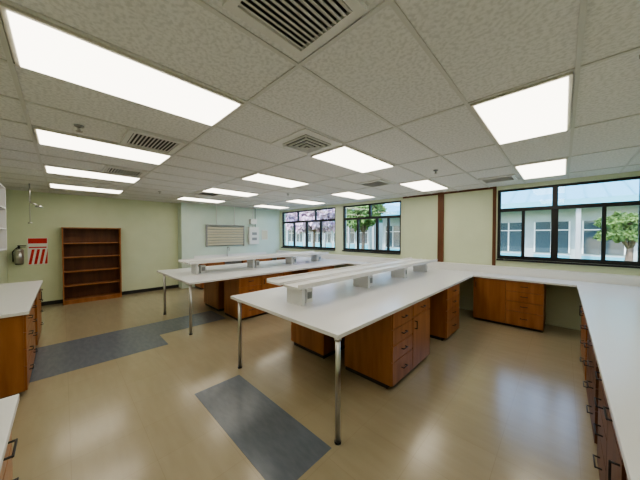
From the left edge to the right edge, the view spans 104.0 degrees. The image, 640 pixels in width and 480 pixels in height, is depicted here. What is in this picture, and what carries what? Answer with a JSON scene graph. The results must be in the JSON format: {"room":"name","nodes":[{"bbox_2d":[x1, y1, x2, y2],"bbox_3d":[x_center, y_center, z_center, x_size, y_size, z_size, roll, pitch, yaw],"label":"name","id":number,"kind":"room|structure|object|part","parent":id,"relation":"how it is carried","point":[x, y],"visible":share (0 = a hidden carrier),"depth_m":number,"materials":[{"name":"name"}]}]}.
{"room":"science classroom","nodes":[
{"label":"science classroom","id":0,"kind":"room"},
{"bbox_2d":[0,250,7,283],"bbox_3d":[-3.551,0.298,2.092,9.900,2.720,0.200,1,2,44],"label":"wall","id":1,"kind":"structure","parent":0,"point":[3,254],"depth_m":5.26,"materials":[{"name":"beige paint"}]},
{"bbox_2d":[0,183,6,251],"bbox_3d":[-4.093,-0.299,2.957,1.800,0.920,0.301,1,2,44],"label":"wall shelf unit","id":2,"kind":"object","parent":1,"relation":"attached to","point":[3,227],"visible":1,"depth_m":3.66,"materials":[{"name":"white"}]},
{"bbox_2d":[6,189,178,301],"bbox_3d":[-4.564,0.174,8.293,0.200,2.720,7.680,1,2,44],"label":"wall","id":3,"kind":"structure","parent":0,"point":[149,229],"depth_m":6.63,"materials":[{"name":"beige paint"}]},
{"bbox_2d":[12,245,25,264],"bbox_3d":[-6.836,0.338,5.687,0.180,0.435,0.210,1,2,44],"label":"fire extinguisher","id":4,"kind":"object","parent":3,"relation":"attached to","point":[18,257],"visible":1,"depth_m":5.62,"materials":[{"name":"silver metal"}]},
{"bbox_2d":[27,238,47,264],"bbox_3d":[-6.706,0.266,5.942,0.008,0.630,0.320,1,2,44],"label":"safety sign","id":5,"kind":"object","parent":3,"relation":"attached to","point":[37,248],"visible":1,"depth_m":5.94,"materials":[{"name":"white"}]},
{"bbox_2d":[41,284,178,305],"bbox_3d":[-5.811,1.517,6.883,0.015,0.090,3.480,1,2,44],"label":"baseboard","id":6,"kind":"structure","parent":3,"relation":"attached to","point":[170,286],"depth_m":7.29,"materials":[{"name":"grey rubber"}]},
{"bbox_2d":[178,202,279,288],"bbox_3d":[-3.154,0.152,9.349,0.350,2.720,3.800,1,2,44],"label":"wall","id":7,"kind":"structure","parent":0,"point":[193,218],"depth_m":8.67,"materials":[{"name":"white paint"}]},
{"bbox_2d":[206,205,244,246],"bbox_3d":[-3.321,-0.487,8.836,0.065,1.420,1.390,1,2,44],"label":"display rack","id":8,"kind":"object","parent":7,"relation":"attached to","point":[216,235],"visible":0.95,"depth_m":8.79,"materials":[{"name":"grey plastic"}]},
{"bbox_2d":[194,252,265,258],"bbox_3d":[-3.130,0.558,9.088,0.015,0.120,2.748,1,2,44],"label":"backsplash","id":9,"kind":"structure","parent":7,"relation":"attached to","point":[256,253],"depth_m":8.93,"materials":[{"name":"white"}]},
{"bbox_2d":[248,209,258,243],"bbox_3d":[-2.541,-0.527,9.576,0.150,1.370,0.400,1,2,44],"label":"electrical box","id":10,"kind":"object","parent":7,"relation":"attached to","point":[253,232],"visible":1,"depth_m":9.52,"materials":[{"name":"white"}]},
{"bbox_2d":[261,230,267,239],"bbox_3d":[-2.221,-0.202,10.039,0.016,0.400,0.300,1,2,44],"label":"notice","id":11,"kind":"object","parent":7,"relation":"attached to","point":[264,233],"visible":1,"depth_m":10.02,"materials":[{"name":"white paper"}]},
{"bbox_2d":[11,285,599,479],"bbox_3d":[-0.944,1.664,4.802,10.300,0.120,7.680,1,2,44],"label":"floor","id":12,"kind":"structure","parent":0,"point":[488,400],"depth_m":2.49,"materials":[{"name":"plastic"}]},
{"bbox_2d":[0,394,18,479],"bbox_3d":[-1.004,1.245,0.280,2.125,0.900,0.725,1,2,44],"label":"workbench","id":13,"kind":"object","parent":12,"relation":"on","point":[8,405],"visible":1,"depth_m":1.11,"materials":[{"name":"white laminate"}]},
{"bbox_2d":[0,280,43,398],"bbox_3d":[-4.201,1.184,3.321,2.580,0.900,0.630,1,2,44],"label":"workbench","id":14,"kind":"object","parent":12,"relation":"on","point":[21,324],"visible":0.99,"depth_m":2.64,"materials":[{"name":"white laminate"}]},
{"bbox_2d":[0,280,42,318],"bbox_3d":[-4.204,0.752,3.309,2.580,0.036,0.620,1,2,44],"label":"countertop","id":15,"kind":"structure","parent":14,"relation":"on","point":[18,298],"depth_m":3.20,"materials":[{"name":"white laminate"}]},
{"bbox_2d":[61,227,121,304],"bbox_3d":[-5.914,0.627,6.519,0.306,1.885,1.132,1,2,44],"label":"bookcase","id":16,"kind":"object","parent":12,"relation":"on","point":[91,257],"visible":1,"depth_m":6.57,"materials":[{"name":"brown wood"}]},
{"bbox_2d":[29,311,225,382],"bbox_3d":[-2.950,1.615,4.193,1.270,0.002,2.750,1,2,44],"label":"floor mat","id":17,"kind":"object","parent":12,"relation":"on","point":[59,358],"visible":0.82,"depth_m":3.77,"materials":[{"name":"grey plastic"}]},
{"bbox_2d":[194,247,271,288],"bbox_3d":[-2.916,0.876,8.886,0.613,1.291,2.748,1,2,44],"label":"workbench","id":18,"kind":"object","parent":12,"relation":"on","point":[201,285],"visible":0.23,"depth_m":8.59,"materials":[{"name":"white laminate"}]},
{"bbox_2d":[225,261,241,264],"bbox_3d":[-3.105,0.734,8.685,0.418,0.223,0.600,1,2,44],"label":"sink basin","id":19,"kind":"object","parent":18,"relation":"in","point":[230,262],"depth_m":8.54,"materials":[{"name":"silver metal"}]},
{"bbox_2d":[157,251,346,334],"bbox_3d":[-1.454,0.982,6.429,2.080,1.178,4.240,1,2,44],"label":"workbench","id":20,"kind":"object","parent":12,"relation":"on","point":[221,282],"visible":0.66,"depth_m":5.48,"materials":[{"name":"white laminate"}]},
{"bbox_3d":[-3.327,1.161,5.353,0.060,0.864,0.060,1,2,44],"label":"leg","id":21,"kind":"part","parent":20,"relation":"part of","materials":[{"name":"silver metal"}]},
{"bbox_3d":[-2.209,1.183,4.265,0.060,0.864,0.060,1,2,44],"label":"leg","id":22,"kind":"part","parent":20,"relation":"part of","materials":[{"name":"silver metal"}]},
{"bbox_2d":[157,258,346,284],"bbox_3d":[-1.454,0.689,6.423,2.080,0.036,4.240,1,2,44],"label":"countertop","id":23,"kind":"structure","parent":20,"relation":"on","point":[214,273],"depth_m":5.63,"materials":[{"name":"white laminate"}]},
{"bbox_2d":[178,251,328,273],"bbox_3d":[-1.371,0.530,6.506,0.680,0.278,4.000,1,2,44],"label":"shelf","id":24,"kind":"object","parent":20,"relation":"attached to","point":[252,264],"depth_m":6.07,"materials":[{"name":"white"}]},
{"bbox_2d":[195,375,330,479],"bbox_3d":[-0.624,1.653,2.332,1.500,0.002,0.515,1,2,44],"label":"floor mat","id":25,"kind":"object","parent":12,"relation":"on","point":[276,444],"visible":1,"depth_m":2.16,"materials":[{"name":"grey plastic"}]},
{"bbox_2d":[230,257,472,444],"bbox_3d":[0.943,1.028,4.136,1.855,1.178,4.185,1,2,44],"label":"workbench","id":26,"kind":"object","parent":12,"relation":"on","point":[385,315],"visible":1,"depth_m":3.10,"materials":[{"name":"white laminate"}]},
{"bbox_3d":[-1.027,1.204,3.200,0.060,0.864,0.060,1,2,44],"label":"leg","id":27,"kind":"part","parent":26,"relation":"part of","materials":[{"name":"silver metal"}]},
{"bbox_3d":[0.145,1.227,2.039,0.060,0.864,0.060,1,2,44],"label":"leg","id":28,"kind":"part","parent":26,"relation":"part of","materials":[{"name":"silver metal"}]},
{"bbox_2d":[230,269,472,338],"bbox_3d":[0.941,0.735,4.136,1.845,0.036,4.180,1,2,44],"label":"countertop","id":29,"kind":"structure","parent":26,"relation":"on","point":[337,310],"depth_m":3.05,"materials":[{"name":"white laminate"}]},
{"bbox_2d":[267,257,437,305],"bbox_3d":[0.963,0.576,4.237,0.590,0.278,4.000,1,2,44],"label":"shelf","id":30,"kind":"object","parent":26,"relation":"attached to","point":[300,292],"depth_m":3.57,"materials":[{"name":"white"}]},
{"bbox_2d":[277,250,639,332],"bbox_3d":[1.474,1.034,7.024,9.550,1.050,0.705,1,2,44],"label":"workbench","id":31,"kind":"object","parent":12,"relation":"on","point":[505,295],"visible":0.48,"depth_m":4.65,"materials":[{"name":"white laminate"}]},
{"bbox_2d":[284,256,639,290],"bbox_3d":[1.476,0.677,7.019,9.550,0.036,0.700,1,2,44],"label":"countertop","id":32,"kind":"structure","parent":31,"relation":"on","point":[570,283],"depth_m":4.60,"materials":[{"name":"white laminate"}]},
{"bbox_2d":[577,285,639,479],"bbox_3d":[2.080,1.148,1.362,0.785,1.050,6.580,1,2,44],"label":"workbench","id":33,"kind":"object","parent":12,"relation":"on","point":[610,318],"visible":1,"depth_m":1.69,"materials":[{"name":"white laminate"}]},
{"bbox_2d":[0,0,639,210],"bbox_3d":[-0.944,-1.190,4.744,10.300,0.150,7.680,1,2,44],"label":"ceiling","id":34,"kind":"structure","parent":0,"point":[486,47],"depth_m":1.83,"materials":[{"name":"tile"}]},
{"bbox_2d":[28,183,42,222],"bbox_3d":[-5.710,-0.726,5.016,0.120,0.790,0.210,1,2,44],"label":"pull cord","id":35,"kind":"object","parent":34,"relation":"hanging from","point":[39,206],"visible":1,"depth_m":4.96,"materials":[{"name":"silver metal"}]},
{"bbox_2d":[74,124,83,132],"bbox_3d":[-2.246,-1.039,2.331,0.070,0.055,0.070,1,2,44],"label":"sprinkler","id":36,"kind":"object","parent":34,"relation":"attached to","point":[78,126],"depth_m":2.32,"materials":[{"name":"silver metal"}]},
{"bbox_2d":[49,183,123,193],"bbox_3d":[-5.062,-1.116,5.459,0.560,0.025,1.160,1,2,44],"label":"recessed light","id":37,"kind":"object","parent":34,"relation":"in","point":[52,185],"visible":1,"depth_m":5.35,"materials":[{"name":"white plastic"}]},
{"bbox_2d":[44,165,140,182],"bbox_3d":[-3.772,-1.091,4.205,0.560,0.025,1.160,1,2,44],"label":"recessed light","id":38,"kind":"object","parent":34,"relation":"in","point":[48,168],"visible":1,"depth_m":4.11,"materials":[{"name":"white plastic"}]},
{"bbox_2d":[33,127,171,164],"bbox_3d":[-2.481,-1.066,2.950,0.560,0.025,1.160,1,2,44],"label":"recessed light","id":39,"kind":"object","parent":34,"relation":"in","point":[43,136],"visible":1,"depth_m":2.83,"materials":[{"name":"white plastic"}]},
{"bbox_2d":[0,1,243,125],"bbox_3d":[-1.191,-1.041,1.695,0.560,0.025,1.160,1,2,44],"label":"recessed light","id":40,"kind":"object","parent":34,"relation":"in","point":[37,44],"visible":1,"depth_m":1.52,"materials":[{"name":"white plastic"}]},
{"bbox_2d":[102,165,146,177],"bbox_3d":[-3.132,-1.088,4.001,0.500,0.026,0.500,1,2,44],"label":"ceiling air vent","id":41,"kind":"object","parent":34,"relation":"in","point":[107,169],"depth_m":3.98,"materials":[{"name":"white metal"}]},
{"bbox_2d":[120,128,184,154],"bbox_3d":[-1.835,-1.062,2.740,0.520,0.026,0.500,1,2,44],"label":"ceiling air vent","id":42,"kind":"object","parent":34,"relation":"in","point":[132,137],"depth_m":2.71,"materials":[{"name":"white metal"}]},
{"bbox_2d":[177,196,224,202],"bbox_3d":[-3.389,-1.151,7.180,0.560,0.025,1.160,1,2,44],"label":"recessed light","id":43,"kind":"object","parent":34,"relation":"in","point":[183,197],"visible":1,"depth_m":7.04,"materials":[{"name":"white plastic"}]},
{"bbox_2d":[194,191,221,195],"bbox_3d":[-2.738,-1.130,6.128,0.500,0.026,0.500,1,2,44],"label":"ceiling air vent","id":44,"kind":"object","parent":34,"relation":"in","point":[201,192],"depth_m":6.12,"materials":[{"name":"white metal"}]},
{"bbox_2d":[202,187,257,196],"bbox_3d":[-2.099,-1.126,5.925,0.560,0.025,1.160,1,2,44],"label":"recessed light","id":45,"kind":"object","parent":34,"relation":"in","point":[213,190],"visible":1,"depth_m":5.85,"materials":[{"name":"white plastic"}]},
{"bbox_2d":[255,204,289,208],"bbox_3d":[-1.716,-1.185,8.900,0.560,0.025,1.160,1,2,44],"label":"recessed light","id":46,"kind":"object","parent":34,"relation":"in","point":[262,205],"visible":1,"depth_m":8.72,"materials":[{"name":"white plastic"}]},
{"bbox_2d":[241,173,309,187],"bbox_3d":[-0.808,-1.101,4.670,0.560,0.025,1.160,1,2,44],"label":"recessed light","id":47,"kind":"object","parent":34,"relation":"in","point":[258,177],"visible":0.96,"depth_m":4.56,"materials":[{"name":"white plastic"}]},
{"bbox_2d":[222,0,366,59],"bbox_3d":[-0.108,-1.030,1.102,0.440,0.026,0.460,1,2,44],"label":"ceiling air vent","id":48,"kind":"object","parent":34,"relation":"in","point":[300,27],"depth_m":1.16,"materials":[{"name":"white metal"}]},
{"bbox_2d":[286,199,323,204],"bbox_3d":[-0.425,-1.160,7.645,0.560,0.025,1.160,1,2,44],"label":"recessed light","id":49,"kind":"object","parent":34,"relation":"in","point":[294,200],"visible":1,"depth_m":7.51,"materials":[{"name":"white plastic"}]},
{"bbox_2d":[271,128,342,155],"bbox_3d":[-0.145,-1.045,2.771,0.560,0.059,0.560,1,2,44],"label":"diffuser","id":50,"kind":"object","parent":34,"relation":"in","point":[305,141],"depth_m":2.70,"materials":[{"name":"white metal"}]},
{"bbox_2d":[0,0,639,210],"bbox_3d":[-0.943,-1.111,4.746,9.900,0.009,7.280,1,2,44],"label":"grid","id":51,"kind":"object","parent":34,"relation":"attached to","point":[583,3],"depth_m":1.94,"materials":[{"name":"white metal"}]},
{"bbox_2d":[310,145,394,172],"bbox_3d":[0.482,-1.075,3.416,0.560,0.025,1.160,1,2,44],"label":"recessed light","id":52,"kind":"object","parent":34,"relation":"in","point":[346,156],"visible":0.96,"depth_m":3.29,"materials":[{"name":"white plastic"}]},
{"bbox_2d":[331,191,374,198],"bbox_3d":[0.865,-1.135,6.391,0.560,0.025,1.160,1,2,44],"label":"recessed light","id":53,"kind":"object","parent":34,"relation":"in","point":[349,194],"visible":1,"depth_m":6.29,"materials":[{"name":"white plastic"}]},
{"bbox_2d":[357,179,393,187],"bbox_3d":[1.087,-1.106,4.919,0.530,0.026,0.500,1,2,44],"label":"ceiling air vent","id":54,"kind":"object","parent":34,"relation":"in","point":[374,183],"depth_m":4.86,"materials":[{"name":"white metal"}]},
{"bbox_2d":[399,179,448,190],"bbox_3d":[2.156,-1.110,5.136,0.560,0.025,1.160,1,2,44],"label":"recessed light","id":55,"kind":"object","parent":34,"relation":"in","point":[421,185],"visible":0.96,"depth_m":5.02,"materials":[{"name":"white plastic"}]},
{"bbox_2d":[478,174,517,183],"bbox_3d":[3.218,-1.098,4.521,0.520,0.026,0.500,1,2,44],"label":"ceiling air vent","id":56,"kind":"object","parent":34,"relation":"in","point":[510,177],"depth_m":4.48,"materials":[{"name":"white metal"}]},
{"bbox_2d":[470,71,572,144],"bbox_3d":[1.773,-1.050,2.161,0.560,0.025,1.160,1,2,44],"label":"recessed light","id":57,"kind":"object","parent":34,"relation":"in","point":[541,108],"visible":1,"depth_m":2.01,"materials":[{"name":"white plastic"}]},
{"bbox_2d":[514,158,567,178],"bbox_3d":[3.446,-1.085,3.881,0.560,0.025,1.160,1,2,44],"label":"recessed light","id":58,"kind":"object","parent":34,"relation":"in","point":[555,167],"visible":1,"depth_m":3.74,"materials":[{"name":"white plastic"}]},
{"bbox_2d":[280,171,639,329],"bbox_3d":[1.772,0.193,7.314,9.550,2.720,0.250,1,2,44],"label":"wall","id":59,"kind":"structure","parent":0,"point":[468,216],"depth_m":5.73,"materials":[{"name":"beige paint"}]},
{"bbox_2d":[281,207,334,250],"bbox_3d":[-0.521,-0.395,9.463,2.950,1.470,0.150,1,2,44],"label":"window","id":60,"kind":"structure","parent":59,"relation":"attached to","point":[315,210],"depth_m":9.47,"materials":[{"name":"black"}]},
{"bbox_2d":[342,200,400,254],"bbox_3d":[1.490,-0.356,7.508,2.020,1.470,0.150,1,2,44],"label":"window","id":61,"kind":"structure","parent":59,"relation":"attached to","point":[388,251],"depth_m":7.41,"materials":[{"name":"black"}]},
{"bbox_2d":[492,176,639,268],"bbox_3d":[4.422,-0.279,4.657,2.000,1.670,0.150,1,2,44],"label":"window","id":62,"kind":"structure","parent":59,"relation":"attached to","point":[555,207],"depth_m":4.67,"materials":[{"name":"black"}]},
{"label":"outside","id":63,"kind":"structure","parent":0,"visible":0},
{"bbox_3d":[14.254,1.296,32.620,95.000,0.200,53.400,1,2,44],"label":"lawn","id":64,"kind":"structure","parent":63,"visible":0},
{"bbox_2d":[286,213,296,230],"bbox_3d":[-3.433,-1.095,21.692,3.804,5.027,3.883,1,2,44],"label":"tree","id":65,"kind":"object","parent":64,"relation":"on","point":[289,226],"visible":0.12,"depth_m":20.51,"materials":[{"name":"pink plant"}]},
{"bbox_2d":[288,209,334,246],"bbox_3d":[-0.495,-0.780,17.459,3.391,4.569,3.252,1,2,44],"label":"tree","id":66,"kind":"object","parent":64,"relation":"on","point":[327,226],"visible":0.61,"depth_m":16.77,"materials":[{"name":"pink plant"}]},
{"bbox_2d":[286,219,382,249],"bbox_3d":[-3.854,-1.252,35.464,30.000,4.780,8.500,1,2,44],"label":"building","id":67,"kind":"structure","parent":64,"relation":"on","point":[328,239],"depth_m":26.39,"materials":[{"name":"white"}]},
{"bbox_2d":[347,204,386,248],"bbox_3d":[2.248,-0.477,13.857,2.481,4.108,2.588,1,2,44],"label":"leafy tree","id":68,"kind":"object","parent":64,"relation":"on","point":[359,211],"visible":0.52,"depth_m":13.25,"materials":[{"name":"green plant"}]},
{"bbox_2d":[372,179,638,260],"bbox_3d":[15.232,-0.753,10.631,26.000,4.780,8.500,1,2,44],"label":"building","id":69,"kind":"structure","parent":64,"relation":"on","point":[576,229],"depth_m":11.01,"materials":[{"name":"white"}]},
{"bbox_2d":[593,211,637,260],"bbox_3d":[9.830,0.378,7.997,1.387,2.639,1.422,0,1,14],"label":"leafy tree","id":70,"kind":"object","parent":64,"relation":"on","point":[620,227],"visible":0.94,"depth_m":7.89,"materials":[{"name":"green plant"}]}
]}

